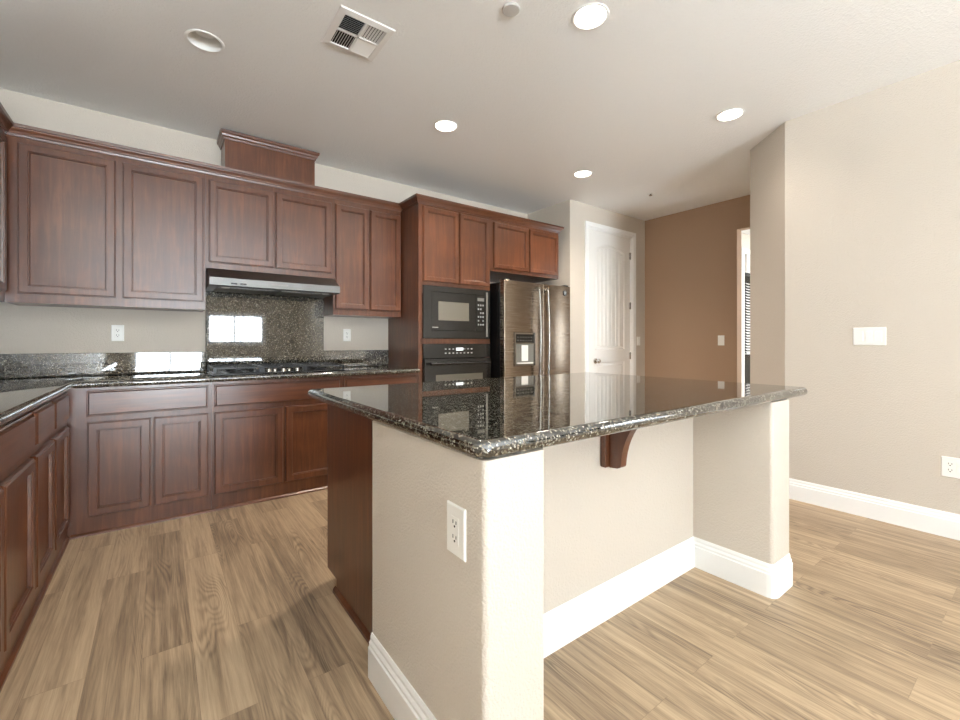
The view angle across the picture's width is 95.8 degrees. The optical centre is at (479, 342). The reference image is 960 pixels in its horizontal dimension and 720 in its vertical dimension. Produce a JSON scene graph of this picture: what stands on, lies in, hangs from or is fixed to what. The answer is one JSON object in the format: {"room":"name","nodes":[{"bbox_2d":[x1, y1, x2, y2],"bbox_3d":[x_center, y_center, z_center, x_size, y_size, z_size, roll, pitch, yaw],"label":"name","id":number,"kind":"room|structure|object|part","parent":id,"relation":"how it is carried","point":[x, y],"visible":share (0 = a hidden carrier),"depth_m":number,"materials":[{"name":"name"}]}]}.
{"room":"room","nodes":[
{"label":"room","id":0,"kind":"room"},
{"bbox_2d":[0,88,526,377],"bbox_3d":[-1.420,-0.328,4.081,4.953,2.935,0.110,0,0,-37],"label":"wall","id":1,"kind":"structure","parent":0,"point":[23,329],"depth_m":3.18,"materials":[{"name":"beige paint"}]},
{"bbox_2d":[0,352,204,377],"bbox_3d":[-2.729,0.149,3.029,1.370,0.154,0.020,0,0,-37],"label":"backsplash","id":2,"kind":"structure","parent":1,"relation":"attached to","point":[46,364],"depth_m":3.04,"materials":[{"name":"stone"}]},
{"bbox_2d":[5,134,205,311],"bbox_3d":[-2.512,-0.751,3.001,1.016,1.017,0.319,0,0,-37],"label":"upper cabinet","id":3,"kind":"object","parent":1,"relation":"attached to","point":[86,229],"visible":1,"depth_m":2.84,"materials":[{"name":"brown wood"}]},
{"bbox_3d":[-2.605,-0.755,2.748,0.455,0.910,0.022,0,0,-37],"label":"door","id":4,"kind":"part","parent":3,"relation":"part of","materials":[{"name":"brown wood"}]},
{"bbox_3d":[-2.610,-0.755,2.754,0.351,0.806,0.004,0,0,-37],"label":"door panel","id":5,"kind":"part","parent":3,"relation":"part of","materials":[{"name":"brown wood"}]},
{"bbox_3d":[-2.210,-0.755,3.040,0.458,0.910,0.022,0,0,-37],"label":"door","id":6,"kind":"part","parent":3,"relation":"part of","materials":[{"name":"brown wood"}]},
{"bbox_3d":[-2.215,-0.755,3.046,0.354,0.806,0.004,0,0,-37],"label":"door panel","id":7,"kind":"part","parent":3,"relation":"part of","materials":[{"name":"brown wood"}]},
{"bbox_2d":[0,102,563,232],"bbox_3d":[-0.836,-1.278,3.611,4.435,0.065,1.300,0,0,-37],"label":"crown molding","id":8,"kind":"structure","parent":3,"relation":"attached to","point":[7,125],"depth_m":3.28,"materials":[{"name":"brown wood"}]},
{"bbox_2d":[111,325,123,340],"bbox_3d":[-2.612,-0.070,3.125,0.072,0.116,0.008,0,0,-37],"label":"power outlet","id":9,"kind":"object","parent":1,"relation":"attached to","point":[117,331],"visible":1,"depth_m":3.12,"materials":[{"name":"white plastic"}]},
{"bbox_2d":[115,328,120,337],"bbox_3d":[-2.611,-0.070,3.123,0.033,0.068,0.001,0,0,-37],"label":"receptacle","id":10,"kind":"object","parent":9,"relation":"attached to","point":[117,330],"depth_m":3.12,"materials":[{"name":"white plastic"}]},
{"bbox_2d":[205,291,323,370],"bbox_3d":[-1.808,-0.162,3.709,0.918,0.775,0.022,0,0,-37],"label":"backsplash","id":11,"kind":"structure","parent":1,"relation":"attached to","point":[240,328],"depth_m":3.67,"materials":[{"name":"stone"}]},
{"bbox_2d":[206,174,332,278],"bbox_3d":[-1.727,-0.906,3.582,0.934,0.708,0.319,0,0,-37],"label":"upper cabinet","id":12,"kind":"object","parent":1,"relation":"attached to","point":[252,227],"visible":0.99,"depth_m":3.42,"materials":[{"name":"brown wood"}]},
{"bbox_3d":[-1.821,-0.901,3.328,0.443,0.608,0.022,0,0,-37],"label":"door","id":13,"kind":"part","parent":12,"relation":"part of","materials":[{"name":"brown wood"}]},
{"bbox_3d":[-1.826,-0.901,3.334,0.339,0.504,0.004,0,0,-37],"label":"door panel","id":14,"kind":"part","parent":12,"relation":"part of","materials":[{"name":"brown wood"}]},
{"bbox_2d":[217,128,319,184],"bbox_3d":[-1.745,-1.440,3.595,0.730,0.358,0.279,0,0,-37],"label":"chase","id":15,"kind":"object","parent":12,"relation":"on","point":[240,151],"visible":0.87,"depth_m":3.48,"materials":[{"name":"brown wood"}]},
{"bbox_3d":[-1.744,-1.589,3.594,0.730,0.060,0.277,0,0,-37],"label":"crown","id":16,"kind":"part","parent":15,"relation":"part of","materials":[{"name":"brown wood"}]},
{"bbox_2d":[206,268,339,297],"bbox_3d":[-1.671,-0.475,3.515,0.926,0.152,0.447,0,0,-37],"label":"range hood","id":17,"kind":"object","parent":12,"relation":"attached to","point":[217,280],"visible":0.99,"depth_m":3.36,"materials":[{"name":"grey metal"}]},
{"bbox_3d":[-1.456,-0.901,3.598,0.443,0.608,0.022,0,0,-37],"label":"door","id":18,"kind":"part","parent":12,"relation":"part of","materials":[{"name":"brown wood"}]},
{"bbox_3d":[-1.460,-0.901,3.604,0.339,0.504,0.004,0,0,-37],"label":"door panel","id":19,"kind":"part","parent":12,"relation":"part of","materials":[{"name":"brown wood"}]},
{"bbox_2d":[343,329,350,340],"bbox_3d":[-1.265,-0.072,4.122,0.072,0.116,0.008,0,0,-37],"label":"power outlet","id":20,"kind":"object","parent":1,"relation":"attached to","point":[346,332],"visible":1,"depth_m":4.12,"materials":[{"name":"white plastic"}]},
{"bbox_2d":[324,350,388,366],"bbox_3d":[-1.182,0.149,4.174,0.640,0.154,0.020,0,0,-37],"label":"backsplash","id":21,"kind":"structure","parent":1,"relation":"attached to","point":[348,358],"depth_m":4.17,"materials":[{"name":"stone"}]},
{"bbox_2d":[324,199,400,318],"bbox_3d":[-1.093,-0.751,4.051,0.641,1.017,0.319,0,0,-37],"label":"upper cabinet","id":22,"kind":"object","parent":1,"relation":"attached to","point":[366,239],"visible":0.98,"depth_m":3.90,"materials":[{"name":"brown wood"}]},
{"bbox_3d":[-1.130,-0.750,3.840,0.300,0.910,0.022,0,0,-37],"label":"door","id":23,"kind":"part","parent":22,"relation":"part of","materials":[{"name":"brown wood"}]},
{"bbox_3d":[-1.134,-0.750,3.845,0.196,0.806,0.004,0,0,-37],"label":"door panel","id":24,"kind":"part","parent":22,"relation":"part of","materials":[{"name":"brown wood"}]},
{"bbox_3d":[-0.876,-0.750,4.027,0.302,0.910,0.022,0,0,-37],"label":"door","id":25,"kind":"part","parent":22,"relation":"part of","materials":[{"name":"brown wood"}]},
{"bbox_3d":[-0.881,-0.750,4.033,0.198,0.806,0.004,0,0,-37],"label":"door panel","id":26,"kind":"part","parent":22,"relation":"part of","materials":[{"name":"brown wood"}]},
{"bbox_2d":[490,219,557,282],"bbox_3d":[0.313,-0.991,4.882,0.984,0.538,0.657,0,0,-37],"label":"upper cabinet","id":27,"kind":"object","parent":1,"relation":"attached to","point":[521,253],"visible":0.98,"depth_m":4.61,"materials":[{"name":"brown wood"}]},
{"bbox_3d":[0.329,-0.985,4.498,0.470,0.465,0.022,0,0,-37],"label":"door","id":28,"kind":"part","parent":27,"relation":"part of","materials":[{"name":"brown wood"}]},
{"bbox_3d":[0.324,-0.985,4.504,0.374,0.369,0.004,0,0,-37],"label":"door panel","id":29,"kind":"part","parent":27,"relation":"part of","materials":[{"name":"brown wood"}]},
{"bbox_3d":[0.709,-0.985,4.780,0.440,0.465,0.022,0,0,-37],"label":"door","id":30,"kind":"part","parent":27,"relation":"part of","materials":[{"name":"brown wood"}]},
{"bbox_3d":[0.704,-0.985,4.786,0.344,0.369,0.004,0,0,-37],"label":"door panel","id":31,"kind":"part","parent":27,"relation":"part of","materials":[{"name":"brown wood"}]},
{"bbox_2d":[0,0,959,220],"bbox_3d":[2.644,-1.740,0.134,6.790,0.231,11.290,0,0,-37],"label":"ceiling","id":32,"kind":"structure","parent":0,"point":[535,99],"depth_m":2.67,"materials":[{"name":"white paint"}]},
{"bbox_2d":[184,29,224,52],"bbox_3d":[-1.492,-1.693,2.350,0.186,0.126,0.186,0,0,-37],"label":"recessed light","id":33,"kind":"object","parent":32,"relation":"in","point":[203,40],"visible":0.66,"depth_m":2.39,"materials":[{"name":"white paint"}]},
{"bbox_3d":[-1.492,-1.712,2.350,0.092,0.087,0.092,0,0,-37],"label":"bulb","id":34,"kind":"part","parent":33,"relation":"part of","materials":[{"name":"white glass"}]},
{"bbox_2d":[321,5,395,61],"bbox_3d":[-0.651,-1.630,2.309,0.290,0.010,0.320,0,0,-37],"label":"ceiling vent","id":35,"kind":"object","parent":32,"relation":"in","point":[352,32],"visible":1,"depth_m":2.29,"materials":[{"name":"white metal"}]},
{"bbox_2d":[434,120,457,131],"bbox_3d":[-0.257,-1.693,3.268,0.186,0.126,0.186,0,0,-37],"label":"recessed light","id":36,"kind":"object","parent":32,"relation":"in","point":[441,125],"visible":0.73,"depth_m":3.27,"materials":[{"name":"white paint"}]},
{"bbox_2d":[573,170,592,177],"bbox_3d":[0.996,-1.693,4.197,0.186,0.126,0.186,0,0,-37],"label":"recessed light","id":37,"kind":"object","parent":32,"relation":"in","point":[583,173],"visible":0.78,"depth_m":4.20,"materials":[{"name":"white paint"}]},
{"bbox_2d":[571,2,609,29],"bbox_3d":[0.553,-1.693,2.174,0.186,0.126,0.186,0,0,-37],"label":"recessed light","id":38,"kind":"object","parent":32,"relation":"in","point":[590,16],"visible":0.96,"depth_m":2.17,"materials":[{"name":"white paint"}]},
{"bbox_2d":[715,108,744,121],"bbox_3d":[1.793,-1.693,3.109,0.186,0.126,0.186,0,0,-37],"label":"recessed light","id":39,"kind":"object","parent":32,"relation":"in","point":[734,113],"visible":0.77,"depth_m":3.11,"materials":[{"name":"white paint"}]},
{"bbox_2d":[0,489,959,719],"bbox_3d":[3.865,1.170,1.342,10.190,0.060,11.780,0,0,-37],"label":"floor","id":40,"kind":"structure","parent":0,"point":[235,613],"depth_m":1.67,"materials":[{"name":"brown wood"}]},
{"bbox_2d":[0,411,34,691],"bbox_3d":[-1.832,0.703,1.229,0.669,0.874,0.915,0,0,-37],"label":"base cabinet","id":41,"kind":"object","parent":40,"relation":"on","point":[17,436],"visible":0.99,"depth_m":1.58,"materials":[{"name":"brown wood"}]},
{"bbox_3d":[-1.439,0.750,1.241,0.022,0.556,0.427,0,0,-37],"label":"door","id":42,"kind":"part","parent":41,"relation":"part of","materials":[{"name":"brown wood"}]},
{"bbox_3d":[-1.576,1.131,1.418,0.014,0.019,0.915,0,0,-37],"label":"shoe molding","id":43,"kind":"part","parent":41,"relation":"part of","materials":[{"name":"brown wood"}]},
{"bbox_3d":[-1.572,0.360,1.421,0.022,0.153,0.875,0,0,-37],"label":"drawer","id":44,"kind":"part","parent":41,"relation":"part of","materials":[{"name":"brown wood"}]},
{"bbox_3d":[-1.703,0.750,1.598,0.022,0.556,0.434,0,0,-37],"label":"door","id":45,"kind":"part","parent":41,"relation":"part of","materials":[{"name":"brown wood"}]},
{"bbox_3d":[-1.709,0.750,1.594,0.004,0.452,0.330,0,0,-37],"label":"door panel","id":46,"kind":"part","parent":41,"relation":"part of","materials":[{"name":"brown wood"}]},
{"bbox_2d":[0,365,419,425],"bbox_3d":[-1.374,0.245,2.508,2.930,0.039,2.467,0,0,-37],"label":"countertop","id":47,"kind":"structure","parent":41,"relation":"on","point":[18,396],"depth_m":2.66,"materials":[{"name":"stone"}]},
{"bbox_2d":[206,362,344,375],"bbox_3d":[-1.600,0.197,3.419,0.910,0.057,0.510,0,0,-37],"label":"gas cooktop","id":48,"kind":"object","parent":47,"relation":"in","point":[271,368],"visible":1,"depth_m":3.29,"materials":[{"name":"black metal"}]},
{"bbox_3d":[-1.771,0.205,3.147,0.096,0.018,0.096,0,0,-37],"label":"burner","id":49,"kind":"part","parent":48,"relation":"part of","materials":[{"name":"black metal"}]},
{"bbox_3d":[-1.600,0.220,3.419,0.910,0.012,0.510,0,0,-37],"label":"cooktop plate","id":50,"kind":"part","parent":48,"relation":"part of","materials":[{"name":"black metal"}]},
{"bbox_2d":[29,401,54,617],"bbox_3d":[-2.224,0.703,1.759,0.669,0.874,0.405,0,0,-37],"label":"base cabinet","id":51,"kind":"object","parent":40,"relation":"on","point":[43,453],"visible":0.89,"depth_m":1.96,"materials":[{"name":"brown wood"}]},
{"bbox_3d":[-1.968,1.131,1.949,0.014,0.019,0.405,0,0,-37],"label":"shoe molding","id":52,"kind":"part","parent":51,"relation":"part of","materials":[{"name":"brown wood"}]},
{"bbox_3d":[-1.964,0.360,1.951,0.022,0.153,0.376,0,0,-37],"label":"drawer","id":53,"kind":"part","parent":51,"relation":"part of","materials":[{"name":"brown wood"}]},
{"bbox_3d":[-1.964,0.750,1.951,0.022,0.556,0.376,0,0,-37],"label":"door","id":54,"kind":"part","parent":51,"relation":"part of","materials":[{"name":"brown wood"}]},
{"bbox_3d":[-1.970,0.750,1.947,0.004,0.452,0.272,0,0,-37],"label":"door panel","id":55,"kind":"part","parent":51,"relation":"part of","materials":[{"name":"brown wood"}]},
{"bbox_2d":[49,391,69,575],"bbox_3d":[-2.492,0.703,2.121,0.669,0.874,0.494,0,0,-37],"label":"base cabinet","id":56,"kind":"object","parent":40,"relation":"on","point":[60,435],"visible":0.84,"depth_m":2.31,"materials":[{"name":"brown wood"}]},
{"bbox_3d":[-2.209,0.750,2.282,0.022,0.556,0.393,0,0,-37],"label":"door","id":57,"kind":"part","parent":56,"relation":"part of","materials":[{"name":"brown wood"}]},
{"bbox_3d":[-2.232,1.131,2.305,0.014,0.019,0.482,0,0,-37],"label":"shoe molding","id":58,"kind":"part","parent":56,"relation":"part of","materials":[{"name":"brown wood"}]},
{"bbox_3d":[-2.209,0.360,2.282,0.022,0.153,0.393,0,0,-37],"label":"drawer","id":59,"kind":"part","parent":56,"relation":"part of","materials":[{"name":"brown wood"}]},
{"bbox_3d":[-2.215,0.750,2.277,0.004,0.452,0.289,0,0,-37],"label":"door panel","id":60,"kind":"part","parent":56,"relation":"part of","materials":[{"name":"brown wood"}]},
{"bbox_2d":[67,382,211,539],"bbox_3d":[-2.284,0.703,2.963,0.712,0.874,0.651,0,0,-37],"label":"base cabinet","id":61,"kind":"object","parent":40,"relation":"on","point":[140,455],"visible":0.97,"depth_m":2.69,"materials":[{"name":"brown wood"}]},
{"bbox_3d":[-2.193,0.750,2.640,0.300,0.556,0.022,0,0,-37],"label":"door","id":62,"kind":"part","parent":61,"relation":"part of","materials":[{"name":"brown wood"}]},
{"bbox_3d":[-2.197,0.750,2.646,0.196,0.452,0.004,0,0,-37],"label":"door panel","id":63,"kind":"part","parent":61,"relation":"part of","materials":[{"name":"brown wood"}]},
{"bbox_3d":[-2.094,1.131,2.719,0.698,0.019,0.014,0,0,-37],"label":"shoe molding","id":64,"kind":"part","parent":61,"relation":"part of","materials":[{"name":"brown wood"}]},
{"bbox_3d":[-2.070,0.360,2.730,0.610,0.153,0.022,0,0,-37],"label":"drawer","id":65,"kind":"part","parent":61,"relation":"part of","materials":[{"name":"brown wood"}]},
{"bbox_3d":[-1.943,0.750,2.825,0.293,0.556,0.022,0,0,-37],"label":"door","id":66,"kind":"part","parent":61,"relation":"part of","materials":[{"name":"brown wood"}]},
{"bbox_3d":[-1.948,0.750,2.831,0.189,0.452,0.004,0,0,-37],"label":"door panel","id":67,"kind":"part","parent":61,"relation":"part of","materials":[{"name":"brown wood"}]},
{"bbox_2d":[211,376,341,511],"bbox_3d":[-1.639,0.703,3.440,0.892,0.874,0.651,0,0,-37],"label":"base cabinet","id":68,"kind":"object","parent":40,"relation":"on","point":[269,438],"visible":0.79,"depth_m":3.12,"materials":[{"name":"brown wood"}]},
{"bbox_3d":[-1.623,0.750,3.062,0.436,0.556,0.022,0,0,-37],"label":"door","id":69,"kind":"part","parent":68,"relation":"part of","materials":[{"name":"brown wood"}]},
{"bbox_3d":[-1.627,0.750,3.068,0.332,0.452,0.004,0,0,-37],"label":"door panel","id":70,"kind":"part","parent":68,"relation":"part of","materials":[{"name":"brown wood"}]},
{"bbox_3d":[-1.455,1.131,3.192,0.892,0.019,0.014,0,0,-37],"label":"shoe molding","id":71,"kind":"part","parent":68,"relation":"part of","materials":[{"name":"brown wood"}]},
{"bbox_3d":[-1.452,0.360,3.188,0.860,0.153,0.022,0,0,-37],"label":"drawer","id":72,"kind":"part","parent":68,"relation":"part of","materials":[{"name":"brown wood"}]},
{"bbox_3d":[-1.271,0.750,3.322,0.410,0.556,0.022,0,0,-37],"label":"door","id":73,"kind":"part","parent":68,"relation":"part of","materials":[{"name":"brown wood"}]},
{"bbox_3d":[-1.276,0.750,3.328,0.306,0.452,0.004,0,0,-37],"label":"door panel","id":74,"kind":"part","parent":68,"relation":"part of","materials":[{"name":"brown wood"}]},
{"bbox_2d":[342,373,417,386],"bbox_3d":[-1.007,0.703,3.908,0.680,0.874,0.651,0,0,-37],"label":"base cabinet","id":75,"kind":"object","parent":40,"relation":"on","point":[380,379],"visible":0.06,"depth_m":3.63,"materials":[{"name":"brown wood"}]},
{"bbox_2d":[388,203,489,382],"bbox_3d":[-0.407,-0.060,4.348,0.805,2.400,0.657,0,0,-37],"label":"tall cabinet","id":76,"kind":"object","parent":40,"relation":"on","point":[440,246],"visible":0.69,"depth_m":4.05,"materials":[{"name":"brown wood"}]},
{"bbox_3d":[-0.358,-0.891,3.990,0.379,0.674,0.022,0,0,-37],"label":"door","id":77,"kind":"part","parent":76,"relation":"part of","materials":[{"name":"brown wood"}]},
{"bbox_3d":[-0.362,-0.891,3.997,0.283,0.578,0.004,0,0,-37],"label":"door panel","id":78,"kind":"part","parent":76,"relation":"part of","materials":[{"name":"brown wood"}]},
{"bbox_2d":[422,285,489,338],"bbox_3d":[-0.295,-0.279,4.226,0.760,0.481,0.320,0,0,-37],"label":"microwave","id":79,"kind":"object","parent":76,"relation":"in","point":[447,312],"visible":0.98,"depth_m":4.08,"materials":[{"name":"black glass"}]},
{"bbox_3d":[-0.332,-0.289,4.202,0.499,0.356,0.314,0,0,-37],"label":"door","id":80,"kind":"part","parent":79,"relation":"part of","materials":[{"name":"black glass"}]},
{"bbox_3d":[-0.086,-0.289,4.384,0.110,0.356,0.314,0,0,-37],"label":"control panel","id":81,"kind":"part","parent":79,"relation":"part of","materials":[{"name":"black glass"}]},
{"bbox_2d":[422,344,490,381],"bbox_3d":[-0.334,0.404,4.279,0.760,0.787,0.588,0,0,-37],"label":"oven","id":82,"kind":"object","parent":76,"relation":"in","point":[440,362],"visible":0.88,"depth_m":4.06,"materials":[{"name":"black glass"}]},
{"bbox_3d":[-0.355,0.076,4.307,0.760,0.132,0.518,0,0,-37],"label":"control panel","id":83,"kind":"part","parent":82,"relation":"part of","materials":[{"name":"black glass"}]},
{"bbox_3d":[-0.199,0.464,4.097,0.756,0.628,0.027,0,0,-37],"label":"door","id":84,"kind":"part","parent":82,"relation":"part of","materials":[{"name":"black glass"}]},
{"bbox_3d":[-0.175,0.192,4.064,0.670,0.026,0.054,0,0,-37],"label":"handle","id":85,"kind":"part","parent":82,"relation":"part of","materials":[{"name":"black metal"}]},
{"bbox_3d":[-0.052,-0.891,4.217,0.354,0.674,0.022,0,0,-37],"label":"door","id":86,"kind":"part","parent":76,"relation":"part of","materials":[{"name":"brown wood"}]},
{"bbox_3d":[-0.056,-0.891,4.223,0.258,0.578,0.004,0,0,-37],"label":"door panel","id":87,"kind":"part","parent":76,"relation":"part of","materials":[{"name":"brown wood"}]},
{"bbox_2d":[490,278,569,377],"bbox_3d":[0.407,0.254,4.792,0.947,1.772,0.860,0,0,-37],"label":"refrigerator","id":88,"kind":"object","parent":40,"relation":"on","point":[530,322],"visible":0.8,"depth_m":4.42,"materials":[{"name":"silver metal"}]},
{"bbox_3d":[0.428,0.211,4.410,0.525,1.657,0.070,0,0,-37],"label":"freezer door","id":89,"kind":"part","parent":88,"relation":"part of","materials":[{"name":"silver metal"}]},
{"bbox_3d":[0.608,-0.062,4.454,0.036,1.026,0.078,0,0,-37],"label":"handle","id":90,"kind":"part","parent":88,"relation":"part of","materials":[{"name":"silver metal"}]},
{"bbox_3d":[0.707,-0.062,4.527,0.036,1.026,0.078,0,0,-37],"label":"handle","id":91,"kind":"part","parent":88,"relation":"part of","materials":[{"name":"silver metal"}]},
{"bbox_3d":[0.811,0.211,4.693,0.416,1.657,0.070,0,0,-37],"label":"fridge door","id":92,"kind":"part","parent":88,"relation":"part of","materials":[{"name":"silver metal"}]},
{"bbox_2d":[328,399,792,719],"bbox_3d":[0.349,0.704,2.044,1.849,0.872,1.349,0,0,-37],"label":"kitchen island","id":93,"kind":"object","parent":40,"relation":"on","point":[560,543],"visible":0.96,"depth_m":1.63,"materials":[{"name":"beige paint"}]},
{"bbox_3d":[-0.518,0.704,1.810,0.020,0.872,0.694,0,0,-37],"label":"panel","id":94,"kind":"part","parent":93,"relation":"part of","materials":[{"name":"brown wood"}]},
{"bbox_3d":[-0.497,1.127,1.752,0.014,0.026,0.576,0,0,-37],"label":"shoe molding","id":95,"kind":"part","parent":93,"relation":"part of","materials":[{"name":"brown wood"}]},
{"bbox_2d":[447,500,465,561],"bbox_3d":[-0.060,0.460,1.062,0.008,0.124,0.080,0,0,-37],"label":"power outlet","id":96,"kind":"object","parent":93,"relation":"attached to","point":[456,515],"visible":1,"depth_m":1.05,"materials":[{"name":"white plastic"}]},
{"bbox_2d":[451,515,458,546],"bbox_3d":[-0.062,0.460,1.060,0.001,0.068,0.033,0,0,-37],"label":"receptacle","id":97,"kind":"object","parent":96,"relation":"attached to","point":[454,518],"depth_m":1.06,"materials":[{"name":"white plastic"}]},
{"bbox_2d":[308,372,807,458],"bbox_3d":[0.413,0.245,2.144,2.069,0.043,1.414,0,0,-37],"label":"island countertop","id":98,"kind":"structure","parent":93,"relation":"on","point":[487,418],"depth_m":1.62,"materials":[{"name":"stone"}]},
{"bbox_3d":[0.556,1.067,1.765,1.849,0.147,0.654,0,0,-37],"label":"baseboard","id":99,"kind":"part","parent":93,"relation":"part of","materials":[{"name":"white paint"}]},
{"bbox_2d":[600,429,636,468],"bbox_3d":[0.593,0.388,1.707,0.080,0.240,0.234,0,0,-37],"label":"corbel","id":100,"kind":"object","parent":93,"relation":"attached to","point":[614,448],"visible":0.56,"depth_m":1.74,"materials":[{"name":"brown wood"}]},
{"bbox_3d":[0.532,0.388,1.789,0.080,0.240,0.030,0,0,-37],"label":"plate","id":101,"kind":"part","parent":100,"relation":"part of","materials":[{"name":"brown wood"}]},
{"bbox_2d":[527,199,644,375],"bbox_3d":[1.376,-0.328,5.708,1.477,2.935,0.820,0,0,-37],"label":"wall","id":102,"kind":"structure","parent":0,"point":[572,215],"depth_m":5.07,"materials":[{"name":"beige paint"}]},
{"bbox_2d":[589,229,630,374],"bbox_3d":[1.635,-0.114,5.399,0.858,2.488,0.115,0,0,-37],"label":"door","id":103,"kind":"structure","parent":102,"relation":"in","point":[609,254],"depth_m":5.41,"materials":[{"name":"white paint"}]},
{"bbox_3d":[1.414,0.220,5.208,0.068,0.068,0.071,0,0,-37],"label":"knob","id":104,"kind":"part","parent":103,"relation":"part of","materials":[{"name":"silver metal"}]},
{"bbox_2d":[585,221,635,374],"bbox_3d":[1.607,-0.148,5.427,1.002,2.576,0.128,0,0,-37],"label":"trim","id":105,"kind":"structure","parent":102,"relation":"attached to","point":[588,225],"depth_m":5.54,"materials":[{"name":"white paint"}]},
{"bbox_2d":[645,195,749,382],"bbox_3d":[2.793,-0.328,5.127,0.110,2.935,2.020,0,0,-37],"label":"wall","id":106,"kind":"structure","parent":0,"point":[693,256],"depth_m":5.29,"materials":[{"name":"brown paint"}]},
{"bbox_2d":[718,335,723,344],"bbox_3d":[2.793,-0.027,5.024,0.011,0.116,0.072,0,0,-37],"label":"light switch","id":107,"kind":"object","parent":106,"relation":"attached to","point":[720,337],"visible":1,"depth_m":5.02,"materials":[{"name":"white plastic"}]},
{"bbox_2d":[741,232,749,254],"bbox_3d":[4.985,-0.210,5.325,3.650,2.700,2.830,0,0,-37],"label":"wall","id":108,"kind":"structure","parent":0,"point":[745,238],"depth_m":5.96,"materials":[{"name":"beige paint"}]},
{"bbox_2d":[741,248,749,382],"bbox_3d":[3.933,-0.290,6.217,1.020,2.000,0.105,0,0,-37],"label":"window","id":109,"kind":"structure","parent":108,"relation":"in","point":[745,277],"depth_m":5.91,"materials":[{"name":"white paint"}]},
{"bbox_2d":[745,255,749,353],"bbox_3d":[3.964,-0.520,6.175,0.840,1.360,0.050,0,0,-37],"label":"window blind","id":110,"kind":"object","parent":109,"relation":"attached to","point":[747,257],"visible":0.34,"depth_m":5.95,"materials":[{"name":"white metal"}]},
{"bbox_3d":[3.964,-1.085,6.175,0.840,0.230,0.050,0,0,-37],"label":"head rail","id":111,"kind":"part","parent":110,"relation":"part of","materials":[{"name":"white metal"}]},
{"bbox_3d":[3.921,-0.290,6.233,0.780,1.760,0.005,0,0,-37],"label":"pane","id":112,"kind":"part","parent":109,"relation":"part of","materials":[{"name":"clear glass"}]},
{"bbox_2d":[741,229,749,234],"bbox_3d":[4.985,-1.540,5.325,3.650,0.080,2.830,0,0,-37],"label":"ceiling","id":113,"kind":"structure","parent":0,"point":[748,230],"depth_m":5.84,"materials":[{"name":"white paint"}]},
{"bbox_2d":[750,60,959,514],"bbox_3d":[5.210,-0.328,0.492,1.518,2.935,8.592,0,0,-37],"label":"wall","id":114,"kind":"structure","parent":0,"point":[855,202],"depth_m":2.84,"materials":[{"name":"beige paint"}]},
{"bbox_2d":[853,327,885,344],"bbox_3d":[2.534,-0.042,2.822,0.011,0.116,0.164,0,0,-37],"label":"light switch","id":115,"kind":"object","parent":114,"relation":"attached to","point":[866,335],"visible":1,"depth_m":2.82,"materials":[{"name":"white plastic"}]},
{"bbox_2d":[857,331,862,340],"bbox_3d":[2.505,-0.042,2.858,0.005,0.066,0.033,0,0,-37],"label":"rocker switch","id":116,"kind":"object","parent":115,"relation":"attached to","point":[859,333],"depth_m":2.86,"materials":[{"name":"white plastic"}]},
{"bbox_2d":[866,331,871,340],"bbox_3d":[2.532,-0.042,2.821,0.005,0.066,0.033,0,0,-37],"label":"rocker switch","id":117,"kind":"object","parent":115,"relation":"attached to","point":[868,333],"depth_m":2.82,"materials":[{"name":"white plastic"}]},
{"bbox_2d":[875,331,881,340],"bbox_3d":[2.559,-0.042,2.784,0.005,0.066,0.033,0,0,-37],"label":"rocker switch","id":118,"kind":"object","parent":115,"relation":"attached to","point":[878,334],"depth_m":2.78,"materials":[{"name":"white plastic"}]},
{"bbox_2d":[789,478,959,540],"bbox_3d":[5.188,1.067,0.492,1.514,0.146,8.598,0,0,-37],"label":"baseboard","id":119,"kind":"structure","parent":114,"relation":"attached to","point":[933,521],"depth_m":2.77,"materials":[{"name":"white paint"}]},
{"bbox_2d":[941,456,959,478],"bbox_3d":[2.762,0.728,2.514,0.011,0.118,0.118,0,0,-37],"label":"power outlet","id":120,"kind":"object","parent":114,"relation":"attached to","point":[950,466],"visible":1,"depth_m":2.53,"materials":[{"name":"white plastic"}]},
{"bbox_2d":[946,461,953,473],"bbox_3d":[2.748,0.728,2.532,0.001,0.068,0.033,0,0,-37],"label":"receptacle","id":121,"kind":"object","parent":120,"relation":"attached to","point":[949,464],"depth_m":2.53,"materials":[{"name":"white plastic"}]},
{"bbox_3d":[-0.041,-0.328,-1.853,0.110,2.935,11.290,0,0,-37],"label":"wall","id":122,"kind":"structure","parent":0,"visible":0},
{"bbox_2d":[0,128,6,301],"bbox_3d":[-2.660,-0.751,2.085,0.357,1.017,1.016,0,0,-37],"label":"upper cabinet","id":123,"kind":"object","parent":122,"relation":"attached to","point":[3,139],"visible":0.97,"depth_m":2.51,"materials":[{"name":"brown wood"}]}
]}

